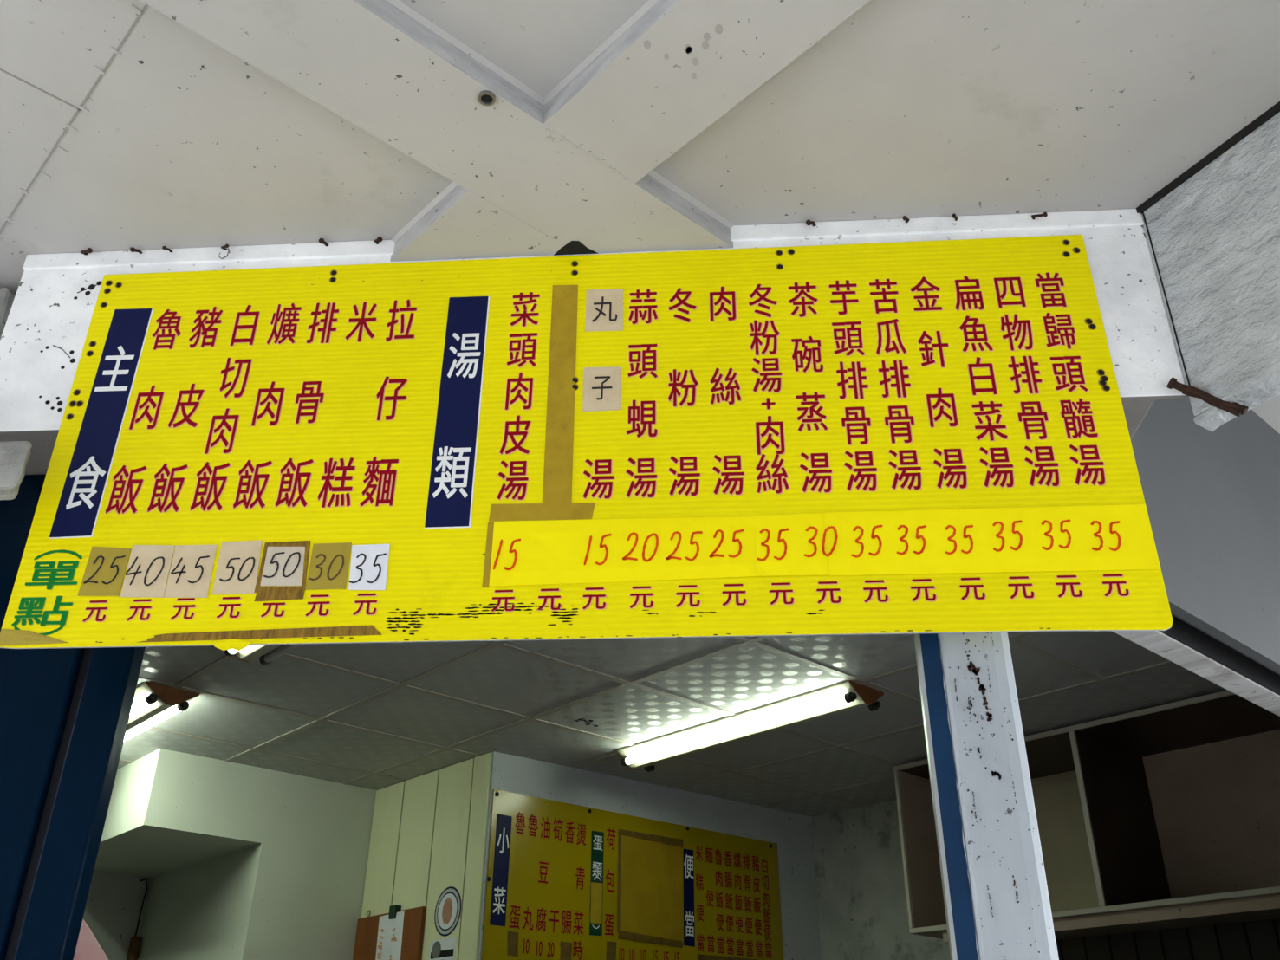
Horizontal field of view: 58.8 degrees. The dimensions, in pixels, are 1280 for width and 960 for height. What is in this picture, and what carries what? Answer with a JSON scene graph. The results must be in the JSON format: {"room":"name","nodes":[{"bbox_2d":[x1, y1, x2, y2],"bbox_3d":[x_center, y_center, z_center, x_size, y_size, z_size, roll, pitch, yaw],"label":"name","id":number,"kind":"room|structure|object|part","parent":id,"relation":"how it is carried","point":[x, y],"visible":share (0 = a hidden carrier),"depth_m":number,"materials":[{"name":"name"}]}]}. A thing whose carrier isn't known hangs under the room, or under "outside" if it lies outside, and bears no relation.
{"room":"shop","nodes":[
{"label":"shop","id":0,"kind":"room"},
{"bbox_2d":[0,287,14,338],"bbox_3d":[-1.797,0.036,2.715,0.665,0.840,0.494,-2,-29,4],"label":"wall","id":1,"kind":"structure","parent":0,"point":[7,298],"depth_m":2.67,"materials":[{"name":"paint"}]},
{"bbox_2d":[83,870,150,959],"bbox_3d":[-3.599,2.712,4.885,2.390,3.000,0.390,24,-37,-36],"label":"wall niche","id":2,"kind":"object","parent":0,"point":[114,901],"depth_m":5.80,"materials":[{"name":"paint"}]},
{"bbox_2d":[126,878,147,959],"bbox_3d":[-2.582,3.196,5.318,0.057,2.548,0.068,24,-37,-36],"label":"wooden pole","id":3,"kind":"object","parent":2,"relation":"attached to","point":[135,943],"visible":1,"depth_m":5.76,"materials":[{"name":"brown wood"}]},
{"bbox_3d":[-2.589,2.217,5.872,0.047,0.298,0.026,24,-37,-36],"label":"black cord","id":4,"kind":"part","parent":3,"relation":"part of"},
{"bbox_2d":[94,748,273,877],"bbox_3d":[-2.341,1.595,5.506,0.537,0.423,1.280,24,-37,-36],"label":"wall","id":5,"kind":"structure","parent":0,"point":[168,811],"depth_m":5.10,"materials":[{"name":"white paint"}]},
{"bbox_2d":[137,770,376,959],"bbox_3d":[-2.026,2.997,5.373,0.700,3.000,1.670,24,-37,-36],"label":"wall","id":6,"kind":"structure","parent":0,"point":[297,893],"depth_m":5.28,"materials":[{"name":"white paint"}]},
{"bbox_2d":[360,753,492,959],"bbox_3d":[-0.990,2.640,4.605,0.012,2.902,0.968,24,-37,-36],"label":"wall panel","id":7,"kind":"object","parent":6,"relation":"attached to","point":[429,831],"visible":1,"depth_m":5.08,"materials":[{"name":"beige wood"}]},
{"bbox_2d":[352,904,426,959],"bbox_3d":[-1.134,2.197,4.996,0.033,0.613,0.556,24,-37,-36],"label":"notice board","id":8,"kind":"object","parent":7,"relation":"attached to","point":[398,934],"visible":1,"depth_m":5.04,"materials":[{"name":"brown wood"}]},
{"bbox_2d":[428,937,455,959],"bbox_3d":[-0.830,2.004,4.749,0.002,0.157,0.190,24,-37,-36],"label":"sticker","id":9,"kind":"object","parent":7,"relation":"attached to","point":[441,949],"visible":1,"depth_m":4.76,"materials":[{"name":"paper"}]},
{"bbox_2d":[434,886,461,936],"bbox_3d":[-0.819,1.835,4.830,0.003,0.200,0.200,24,-37,-36],"label":"round sticker","id":10,"kind":"object","parent":7,"relation":"attached to","point":[448,906],"visible":1,"depth_m":4.83,"materials":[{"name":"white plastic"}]},
{"bbox_2d":[0,208,1187,475],"bbox_3d":[-0.158,-0.271,2.569,2.513,0.480,0.316,-2,-29,4],"label":"beam","id":11,"kind":"structure","parent":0,"point":[42,339],"depth_m":2.48,"materials":[{"name":"white paint"}]},
{"bbox_2d":[0,474,145,959],"bbox_3d":[-1.420,1.219,1.911,0.748,2.784,0.050,-2,-29,4],"label":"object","id":12,"kind":"structure","parent":11,"relation":"in","point":[65,712],"depth_m":2.23,"materials":[{"name":"blue paint"}]},
{"bbox_2d":[80,247,92,255],"bbox_3d":[-1.266,-0.522,2.606,0.033,0.019,0.021,-17,-33,29],"label":"nail","id":13,"kind":"object","parent":11,"relation":"attached to","point":[86,252],"visible":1,"depth_m":2.60,"materials":[{"name":"metal"}]},
{"bbox_2d":[129,246,142,253],"bbox_3d":[-1.149,-0.523,2.596,0.014,0.017,0.033,-13,-32,23],"label":"nail","id":14,"kind":"object","parent":11,"relation":"attached to","point":[133,249],"visible":1,"depth_m":2.59,"materials":[{"name":"metal"}]},
{"bbox_2d":[162,246,172,252],"bbox_3d":[-1.077,-0.526,2.593,0.010,0.013,0.031,-11,-31,20],"label":"nail","id":15,"kind":"object","parent":11,"relation":"attached to","point":[163,247],"visible":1,"depth_m":2.59,"materials":[{"name":"metal"}]},
{"bbox_2d":[218,247,230,259],"bbox_3d":[-0.939,-0.508,2.574,0.024,0.037,0.025,-2,-29,4],"label":"wire hook","id":16,"kind":"object","parent":11,"relation":"attached to","point":[228,248],"visible":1,"depth_m":2.56,"materials":[{"name":"metal"}]},
{"bbox_2d":[220,243,228,250],"bbox_3d":[-0.940,-0.528,2.583,0.027,0.016,0.020,-23,-37,36],"label":"nail","id":17,"kind":"object","parent":11,"relation":"attached to","point":[226,245],"visible":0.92,"depth_m":2.58,"materials":[{"name":"metal"}]},
{"bbox_2d":[318,238,328,246],"bbox_3d":[-0.714,-0.536,2.568,0.011,0.015,0.033,-12,-31,21],"label":"nail","id":18,"kind":"object","parent":11,"relation":"attached to","point":[321,240],"visible":1,"depth_m":2.56,"materials":[{"name":"metal"}]},
{"bbox_2d":[374,236,382,244],"bbox_3d":[-0.591,-0.538,2.560,0.016,0.018,0.033,13,-31,-22],"label":"nail","id":19,"kind":"object","parent":11,"relation":"attached to","point":[380,238],"visible":1,"depth_m":2.55,"materials":[{"name":"metal"}]},
{"bbox_2d":[0,234,1172,650],"bbox_3d":[-0.137,-0.098,2.292,2.176,0.914,0.010,-2,-29,4],"label":"signboard","id":20,"kind":"object","parent":11,"relation":"attached to","point":[395,404],"visible":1,"depth_m":2.29,"materials":[{"name":"yellow plastic"}]},
{"bbox_2d":[0,629,67,645],"bbox_3d":[-1.148,0.297,2.154,0.142,0.034,0.002,-2,-29,4],"label":"packing tape","id":21,"kind":"object","parent":20,"relation":"attached to","point":[8,637],"visible":1,"depth_m":2.15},
{"bbox_3d":[-1.130,-0.134,2.391,0.086,0.565,0.001,-2,-29,4],"label":"header panel","id":22,"kind":"part","parent":20,"relation":"part of","materials":[{"name":"blue plastic"}]},
{"bbox_2d":[77,546,130,596],"bbox_3d":[-1.042,0.177,2.211,0.084,0.107,0.002,-2,-29,4],"label":"price sticker","id":23,"kind":"object","parent":20,"relation":"attached to","point":[105,570],"visible":1,"depth_m":2.21,"materials":[{"name":"yellow paper"}]},
{"bbox_2d":[120,545,175,597],"bbox_3d":[-0.956,0.176,2.204,0.086,0.114,0.002,-2,-29,4],"label":"price sticker","id":24,"kind":"object","parent":20,"relation":"attached to","point":[148,568],"visible":1,"depth_m":2.20,"materials":[{"name":"beige paper"}]},
{"bbox_2d":[163,545,217,597],"bbox_3d":[-0.869,0.176,2.197,0.085,0.112,0.002,-2,-29,4],"label":"price sticker","id":25,"kind":"object","parent":20,"relation":"attached to","point":[190,575],"visible":1,"depth_m":2.20,"materials":[{"name":"beige paper"}]},
{"bbox_2d":[212,540,262,594],"bbox_3d":[-0.776,0.168,2.194,0.086,0.113,0.002,-2,-29,4],"label":"price sticker","id":26,"kind":"object","parent":20,"relation":"attached to","point":[237,572],"visible":1,"depth_m":2.19,"materials":[{"name":"beige paper"}]},
{"bbox_2d":[136,625,382,643],"bbox_3d":[-0.713,0.288,2.123,0.470,0.026,0.001,-2,-29,4],"label":"packing tape","id":27,"kind":"object","parent":20,"relation":"attached to","point":[355,630],"visible":1,"depth_m":2.12,"materials":[{"name":"brown plastic"}]},
{"bbox_2d":[253,540,310,601],"bbox_3d":[-0.686,0.174,2.183,0.099,0.126,0.002,-2,-29,4],"label":"price sticker","id":28,"kind":"object","parent":20,"relation":"attached to","point":[282,563],"visible":1,"depth_m":2.18,"materials":[{"name":"white"}]},
{"bbox_2d":[305,542,351,590],"bbox_3d":[-0.597,0.165,2.181,0.078,0.098,0.002,-2,-29,4],"label":"price sticker","id":29,"kind":"object","parent":20,"relation":"attached to","point":[329,562],"visible":1,"depth_m":2.18,"materials":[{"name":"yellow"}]},
{"bbox_2d":[348,544,389,590],"bbox_3d":[-0.520,0.167,2.174,0.077,0.097,0.002,-2,-29,4],"label":"price sticker","id":30,"kind":"object","parent":20,"relation":"attached to","point":[368,566],"visible":1,"depth_m":2.17,"materials":[{"name":"white paper"}]},
{"bbox_3d":[-0.374,-0.154,2.341,0.089,0.561,0.001,-2,-29,4],"label":"header panel","id":31,"kind":"part","parent":20,"relation":"part of","materials":[{"name":"blue plastic"}]},
{"bbox_2d":[481,521,493,587],"bbox_3d":[-0.290,0.142,2.170,0.014,0.137,0.001,-2,-29,4],"label":"packing tape","id":32,"kind":"object","parent":20,"relation":"attached to","point":[490,525],"visible":1,"depth_m":2.17,"materials":[{"name":"plastic"}]},
{"bbox_2d":[488,502,595,521],"bbox_3d":[-0.190,0.061,2.207,0.207,0.038,0.001,-2,-29,4],"label":"packing tape","id":33,"kind":"object","parent":20,"relation":"attached to","point":[579,510],"visible":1,"depth_m":2.21,"materials":[{"name":"plastic"}]},
{"bbox_2d":[541,285,578,518],"bbox_3d":[-0.162,-0.176,2.334,0.062,0.570,0.001,-2,-29,4],"label":"packing tape","id":34,"kind":"object","parent":20,"relation":"attached to","point":[559,437],"visible":1,"depth_m":2.32,"materials":[{"name":"plastic"}]},
{"bbox_2d":[582,366,621,411],"bbox_3d":[-0.079,-0.188,2.334,0.079,0.108,0.002,-2,-29,4],"label":"paper patch","id":35,"kind":"object","parent":20,"relation":"attached to","point":[601,386],"visible":1,"depth_m":2.33,"materials":[{"name":"beige paper"}]},
{"bbox_2d":[584,288,623,331],"bbox_3d":[-0.076,-0.365,2.431,0.081,0.112,0.002,-2,-29,4],"label":"paper patch","id":36,"kind":"object","parent":20,"relation":"attached to","point":[604,308],"visible":1,"depth_m":2.43,"materials":[{"name":"beige paper"}]},
{"bbox_2d":[488,516,757,586],"bbox_3d":[-0.032,0.133,2.151,0.505,0.137,0.003,-2,-29,4],"label":"sheet","id":37,"kind":"object","parent":20,"relation":"attached to","point":[600,550],"visible":1,"depth_m":2.15,"materials":[{"name":"yellow paper"}]},
{"bbox_2d":[755,513,837,576],"bbox_3d":[0.294,0.120,2.131,0.153,0.128,0.003,-2,-29,4],"label":"sheet","id":38,"kind":"object","parent":20,"relation":"attached to","point":[795,544],"visible":1,"depth_m":2.13,"materials":[{"name":"yellow paper"}]},
{"bbox_2d":[823,504,1161,575],"bbox_3d":[0.646,0.111,2.108,0.598,0.133,0.003,-2,-29,4],"label":"sheet","id":39,"kind":"object","parent":20,"relation":"attached to","point":[1094,537],"visible":1,"depth_m":2.11,"materials":[{"name":"yellow paper"}]},
{"bbox_2d":[805,219,816,226],"bbox_3d":[0.377,-0.563,2.494,0.013,0.021,0.037,-22,-36,35],"label":"nail","id":40,"kind":"object","parent":11,"relation":"attached to","point":[808,222],"visible":1,"depth_m":2.48,"materials":[{"name":"metal"}]},
{"bbox_2d":[903,215,909,222],"bbox_3d":[0.582,-0.568,2.480,0.013,0.016,0.032,-11,-31,20],"label":"nail","id":41,"kind":"object","parent":11,"relation":"attached to","point":[905,217],"visible":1,"depth_m":2.47,"materials":[{"name":"metal"}]},
{"bbox_2d":[951,213,957,220],"bbox_3d":[0.687,-0.571,2.474,0.010,0.014,0.032,-15,-32,26],"label":"nail","id":42,"kind":"object","parent":11,"relation":"attached to","point":[953,215],"visible":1,"depth_m":2.46,"materials":[{"name":"metal"}]},
{"bbox_2d":[1031,212,1047,220],"bbox_3d":[0.866,-0.570,2.459,0.032,0.018,0.021,-17,-33,28],"label":"nail","id":43,"kind":"object","parent":11,"relation":"attached to","point":[1044,214],"visible":1,"depth_m":2.45,"materials":[{"name":"metal"}]},
{"bbox_2d":[404,751,821,959],"bbox_3d":[-0.059,2.959,5.268,2.358,3.000,1.140,24,-37,-36],"label":"wall","id":44,"kind":"structure","parent":0,"point":[793,834],"depth_m":5.58,"materials":[{"name":"grey paint"}]},
{"bbox_2d":[480,789,783,959],"bbox_3d":[0.034,1.965,5.164,1.712,0.842,0.010,21,-35,-33],"label":"menu board","id":45,"kind":"object","parent":44,"relation":"attached to","point":[545,855],"visible":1,"depth_m":5.07,"materials":[{"name":"yellow plastic"}]},
{"bbox_3d":[-0.586,1.639,4.783,0.076,0.448,0.001,21,-35,-32],"label":"header panel","id":46,"kind":"part","parent":45,"relation":"part of","materials":[{"name":"blue plastic"}]},
{"bbox_2d":[506,930,518,956],"bbox_3d":[-0.525,1.914,4.686,0.055,0.096,0.002,21,-35,-33],"label":"packing tape","id":47,"kind":"object","parent":45,"relation":"attached to","point":[512,936],"visible":1,"depth_m":4.69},
{"bbox_2d":[559,941,571,959],"bbox_3d":[-0.314,2.002,4.827,0.061,0.072,0.001,21,-35,-33],"label":"packing tape","id":48,"kind":"object","parent":45,"relation":"attached to","point":[566,948],"visible":1,"depth_m":4.83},
{"bbox_2d":[590,882,602,923],"bbox_3d":[-0.193,1.866,5.010,0.064,0.172,0.002,21,-35,-33],"label":"packing tape","id":49,"kind":"object","parent":45,"relation":"attached to","point":[596,888],"visible":1,"depth_m":5.01,"materials":[{"name":"yellow plastic"}]},
{"bbox_3d":[-0.192,1.792,5.053,0.071,0.444,0.001,21,-35,-33],"label":"header panel","id":50,"kind":"part","parent":45,"relation":"part of","materials":[{"name":"green plastic"}]},
{"bbox_2d":[605,941,616,959],"bbox_3d":[-0.125,2.065,4.963,0.054,0.088,0.002,21,-35,-33],"label":"packing tape","id":51,"kind":"object","parent":45,"relation":"attached to","point":[611,946],"visible":1,"depth_m":4.96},
{"bbox_2d":[617,829,683,948],"bbox_3d":[0.052,1.876,5.220,0.392,0.483,0.009,21,-35,-32],"label":"paper cover","id":52,"kind":"object","parent":45,"relation":"attached to","point":[649,887],"visible":1,"depth_m":5.21,"materials":[{"name":"yellow paper"}]},
{"bbox_3d":[0.230,1.961,5.340,0.067,0.433,0.001,21,-35,-32],"label":"header panel","id":53,"kind":"part","parent":45,"relation":"part of","materials":[{"name":"blue plastic"}]},
{"bbox_2d":[697,954,760,959],"bbox_3d":[0.454,2.292,5.359,0.480,0.076,0.002,21,-35,-33],"label":"packing tape","id":54,"kind":"object","parent":45,"relation":"attached to","point":[699,957],"visible":1,"depth_m":5.31,"materials":[{"name":"plastic"}]},
{"bbox_2d":[0,0,1279,434],"bbox_3d":[0.958,0.367,4.443,9.700,0.238,9.750,-2,-29,4],"label":"ceiling","id":55,"kind":"structure","parent":0,"point":[123,126],"depth_m":2.26,"materials":[{"name":"paint"}]},
{"bbox_2d":[140,0,870,261],"bbox_3d":[-0.284,-1.163,1.383,4.599,0.064,2.645,-2,-29,4],"label":"ceiling beam","id":56,"kind":"structure","parent":55,"relation":"attached to","point":[568,170],"depth_m":2.14,"materials":[{"name":"paint"}]},
{"bbox_2d":[478,90,495,105],"bbox_3d":[-0.287,-0.716,2.128,0.033,0.006,0.033,-2,-29,4],"label":"pipe stub","id":57,"kind":"object","parent":56,"relation":"attached to","point":[485,97],"visible":1,"depth_m":2.13,"materials":[{"name":"metal"}]},
{"bbox_2d":[117,630,1227,817],"bbox_3d":[-0.600,0.977,4.621,4.974,0.034,5.490,24,-37,-36],"label":"ceiling","id":58,"kind":"structure","parent":0,"point":[372,716],"depth_m":4.36,"materials":[{"name":"tile"}]},
{"bbox_2d":[73,919,108,959],"bbox_3d":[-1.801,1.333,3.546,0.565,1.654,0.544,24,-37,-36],"label":"plastic bag","id":59,"kind":"object","parent":58,"relation":"hanging from","point":[87,948],"visible":0.12,"depth_m":3.47,"materials":[{"name":"pink plastic"}]},
{"bbox_2d":[123,682,199,741],"bbox_3d":[-2.166,1.026,4.639,0.208,0.070,1.245,24,-37,-36],"label":"lamp","id":60,"kind":"object","parent":58,"relation":"attached to","point":[152,704],"visible":0.48,"depth_m":4.27,"materials":[{"name":"glass"}]},
{"bbox_2d":[145,693,157,704],"bbox_3d":[-1.801,0.804,4.217,0.054,0.056,0.036,24,-37,-36],"label":"socket","id":61,"kind":"object","parent":60,"relation":"attached to","point":[151,698],"depth_m":4.20,"materials":[{"name":"black plastic"}]},
{"bbox_3d":[-1.748,0.807,4.235,0.200,0.067,0.004,24,-37,-36],"label":"plate","id":62,"kind":"part","parent":60,"relation":"part of","materials":[{"name":"brown metal"}]},
{"bbox_2d":[176,701,188,711],"bbox_3d":[-1.726,0.838,4.276,0.054,0.056,0.036,24,-37,-36],"label":"socket","id":63,"kind":"object","parent":60,"relation":"attached to","point":[181,705],"depth_m":4.26,"materials":[{"name":"black plastic"}]},
{"bbox_2d":[224,643,303,665],"bbox_3d":[-0.905,0.359,3.406,0.208,0.070,1.245,24,-37,-36],"label":"lamp","id":64,"kind":"object","parent":58,"relation":"attached to","point":[267,653],"visible":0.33,"depth_m":3.74,"materials":[{"name":"glass"}]},
{"bbox_2d":[224,649,237,656],"bbox_3d":[-1.347,0.558,3.762,0.054,0.056,0.036,24,-37,-36],"label":"socket","id":65,"kind":"object","parent":64,"relation":"attached to","point":[229,652],"depth_m":3.73,"materials":[{"name":"plastic"}]},
{"bbox_3d":[-1.323,0.577,3.810,0.200,0.067,0.004,24,-37,-36],"label":"plate","id":66,"kind":"part","parent":64,"relation":"part of","materials":[{"name":"metal"}]},
{"bbox_2d":[259,655,272,665],"bbox_3d":[-1.269,0.593,3.823,0.054,0.056,0.036,24,-37,-36],"label":"socket","id":67,"kind":"object","parent":64,"relation":"attached to","point":[263,660],"depth_m":3.80,"materials":[{"name":"black plastic"}]},
{"bbox_2d":[574,718,597,727],"bbox_3d":[-0.205,0.981,4.594,0.122,0.002,0.064,24,-37,-36],"label":"stain","id":68,"kind":"object","parent":58,"relation":"in","point":[584,722],"depth_m":4.59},
{"bbox_2d":[616,680,883,772],"bbox_3d":[0.402,1.013,4.569,0.208,0.070,1.280,24,-37,-36],"label":"lamp","id":69,"kind":"object","parent":58,"relation":"attached to","point":[847,695],"visible":1,"depth_m":4.44,"materials":[{"name":"glass"}]},
{"bbox_2d":[620,756,630,766],"bbox_3d":[-0.057,1.216,4.931,0.054,0.056,0.036,24,-37,-36],"label":"socket","id":70,"kind":"object","parent":69,"relation":"attached to","point":[625,761],"depth_m":4.90,"materials":[{"name":"plastic"}]},
{"bbox_2d":[643,764,654,772],"bbox_3d":[0.033,1.256,5.002,0.054,0.056,0.036,24,-37,-36],"label":"socket","id":71,"kind":"object","parent":69,"relation":"attached to","point":[648,769],"depth_m":4.99,"materials":[{"name":"black plastic"}]},
{"bbox_2d":[844,692,857,702],"bbox_3d":[0.772,0.782,4.129,0.054,0.056,0.036,24,-37,-36],"label":"socket","id":72,"kind":"object","parent":69,"relation":"attached to","point":[848,697],"depth_m":4.11,"materials":[{"name":"black plastic"}]},
{"bbox_3d":[0.832,0.788,4.154,0.200,0.067,0.004,24,-37,-36],"label":"plate","id":73,"kind":"part","parent":69,"relation":"part of","materials":[{"name":"brown metal"}]},
{"bbox_2d":[867,701,880,711],"bbox_3d":[0.861,0.822,4.200,0.054,0.056,0.036,24,-37,-36],"label":"socket","id":74,"kind":"object","parent":69,"relation":"attached to","point":[874,705],"depth_m":4.19,"materials":[{"name":"black plastic"}]},
{"bbox_2d":[812,799,1279,959],"bbox_3d":[2.027,2.543,4.476,0.275,3.000,3.090,24,-37,-36],"label":"wall","id":75,"kind":"structure","parent":0,"point":[861,897],"depth_m":5.68,"materials":[{"name":"white paint"}]},
{"bbox_2d":[893,689,1279,943],"bbox_3d":[1.973,1.377,4.465,0.582,0.745,1.867,24,-37,-36],"label":"upper cabinet","id":76,"kind":"object","parent":75,"relation":"attached to","point":[1165,816],"visible":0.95,"depth_m":4.55,"materials":[{"name":"laminate"}]},
{"bbox_3d":[1.356,1.684,5.081,0.570,0.664,0.018,24,-37,-36],"label":"panel","id":77,"kind":"part","parent":76,"relation":"part of","materials":[{"name":"brown laminate"}]},
{"bbox_3d":[1.849,1.627,4.967,0.012,0.664,0.835,24,-37,-36],"label":"panel","id":78,"kind":"part","parent":76,"relation":"part of","materials":[{"name":"beige wood"}]},
{"bbox_3d":[1.981,1.060,4.643,0.570,0.018,1.867,24,-37,-36],"label":"panel","id":79,"kind":"part","parent":76,"relation":"part of","materials":[{"name":"laminate"}]},
{"bbox_3d":[1.975,1.658,4.314,0.570,0.018,1.867,24,-37,-36],"label":"panel","id":80,"kind":"part","parent":76,"relation":"part of","materials":[{"name":"brown laminate"}]},
{"bbox_3d":[1.830,1.573,4.098,0.030,0.045,1.720,24,-37,-36],"label":"support rail","id":81,"kind":"part","parent":76,"relation":"part of","materials":[{"name":"brown laminate"}]},
{"bbox_3d":[2.471,1.301,4.365,0.012,0.664,0.978,24,-37,-36],"label":"panel","id":82,"kind":"part","parent":76,"relation":"part of","materials":[{"name":"brown laminate"}]},
{"bbox_2d":[1055,918,1279,959],"bbox_3d":[2.277,2.655,3.852,0.015,2.166,1.820,24,-37,-36],"label":"wall tile","id":83,"kind":"structure","parent":75,"relation":"attached to","point":[1255,939],"depth_m":4.46,"materials":[{"name":"black tile"}]},
{"bbox_2d":[1130,343,1279,674],"bbox_3d":[2.098,0.352,3.295,3.400,0.830,0.028,24,-37,-36],"label":"wall","id":84,"kind":"structure","parent":0,"point":[1211,498],"depth_m":2.60,"materials":[{"name":"grey paint"}]},
{"bbox_2d":[1159,613,1279,695],"bbox_3d":[2.094,0.672,3.189,3.320,0.163,0.069,24,-37,-36],"label":"trim","id":85,"kind":"structure","parent":84,"relation":"attached to","point":[1181,631],"depth_m":2.58,"materials":[{"name":"metal"}]},
{"bbox_2d":[1135,101,1279,431],"bbox_3d":[1.870,-1.012,1.115,0.085,0.553,3.202,15,-32,-24],"label":"wall","id":86,"kind":"structure","parent":0,"point":[1212,233],"depth_m":2.23,"materials":[{"name":"paint"}]},
{"bbox_2d":[1166,377,1248,416],"bbox_3d":[1.094,-0.158,2.190,0.129,0.115,0.028,-11,-31,21],"label":"metal bracket","id":87,"kind":"object","parent":86,"relation":"in","point":[1234,408],"visible":1,"depth_m":2.18,"materials":[{"name":"metal"}]},
{"bbox_3d":[1.107,-0.153,2.188,0.105,0.080,0.014,-13,-32,23],"label":"rod","id":88,"kind":"part","parent":87,"relation":"part of","materials":[{"name":"metal"}]},
{"bbox_3d":[1.093,-0.154,2.184,0.096,0.102,0.013,-15,-32,26],"label":"rod","id":89,"kind":"part","parent":87,"relation":"part of","materials":[{"name":"metal"}]},
{"bbox_3d":[-0.720,3.512,3.196,5.400,0.020,5.600,24,-37,-36],"label":"floor","id":90,"kind":"structure","parent":0,"visible":0},
{"bbox_2d":[913,632,1059,959],"bbox_3d":[0.592,1.120,1.697,0.176,2.785,0.153,-2,-29,4],"label":"pillar","id":91,"kind":"structure","parent":90,"relation":"on","point":[996,893],"depth_m":1.93,"materials":[{"name":"white paint"}]},
{"bbox_3d":[-3.283,1.725,3.087,0.300,3.000,3.850,24,-37,-36],"label":"wall","id":92,"kind":"structure","parent":0,"visible":0},
{"bbox_2d":[0,441,32,500],"bbox_3d":[-1.684,-0.005,2.236,1.017,0.114,0.069,-2,-29,4],"label":"trim","id":93,"kind":"structure","parent":92,"relation":"attached to","point":[14,455],"depth_m":2.18,"materials":[{"name":"concrete"}]},
{"bbox_3d":[2.064,1.846,2.625,3.250,2.435,0.060,24,-37,-36],"label":"wall","id":94,"kind":"structure","parent":0,"visible":0},
{"bbox_2d":[1111,630,1279,716],"bbox_3d":[2.050,0.543,3.317,3.320,0.515,0.068,24,-37,-36],"label":"trim","id":95,"kind":"structure","parent":94,"relation":"attached to","point":[1157,642],"depth_m":2.59,"materials":[{"name":"grey metal"}]}
]}

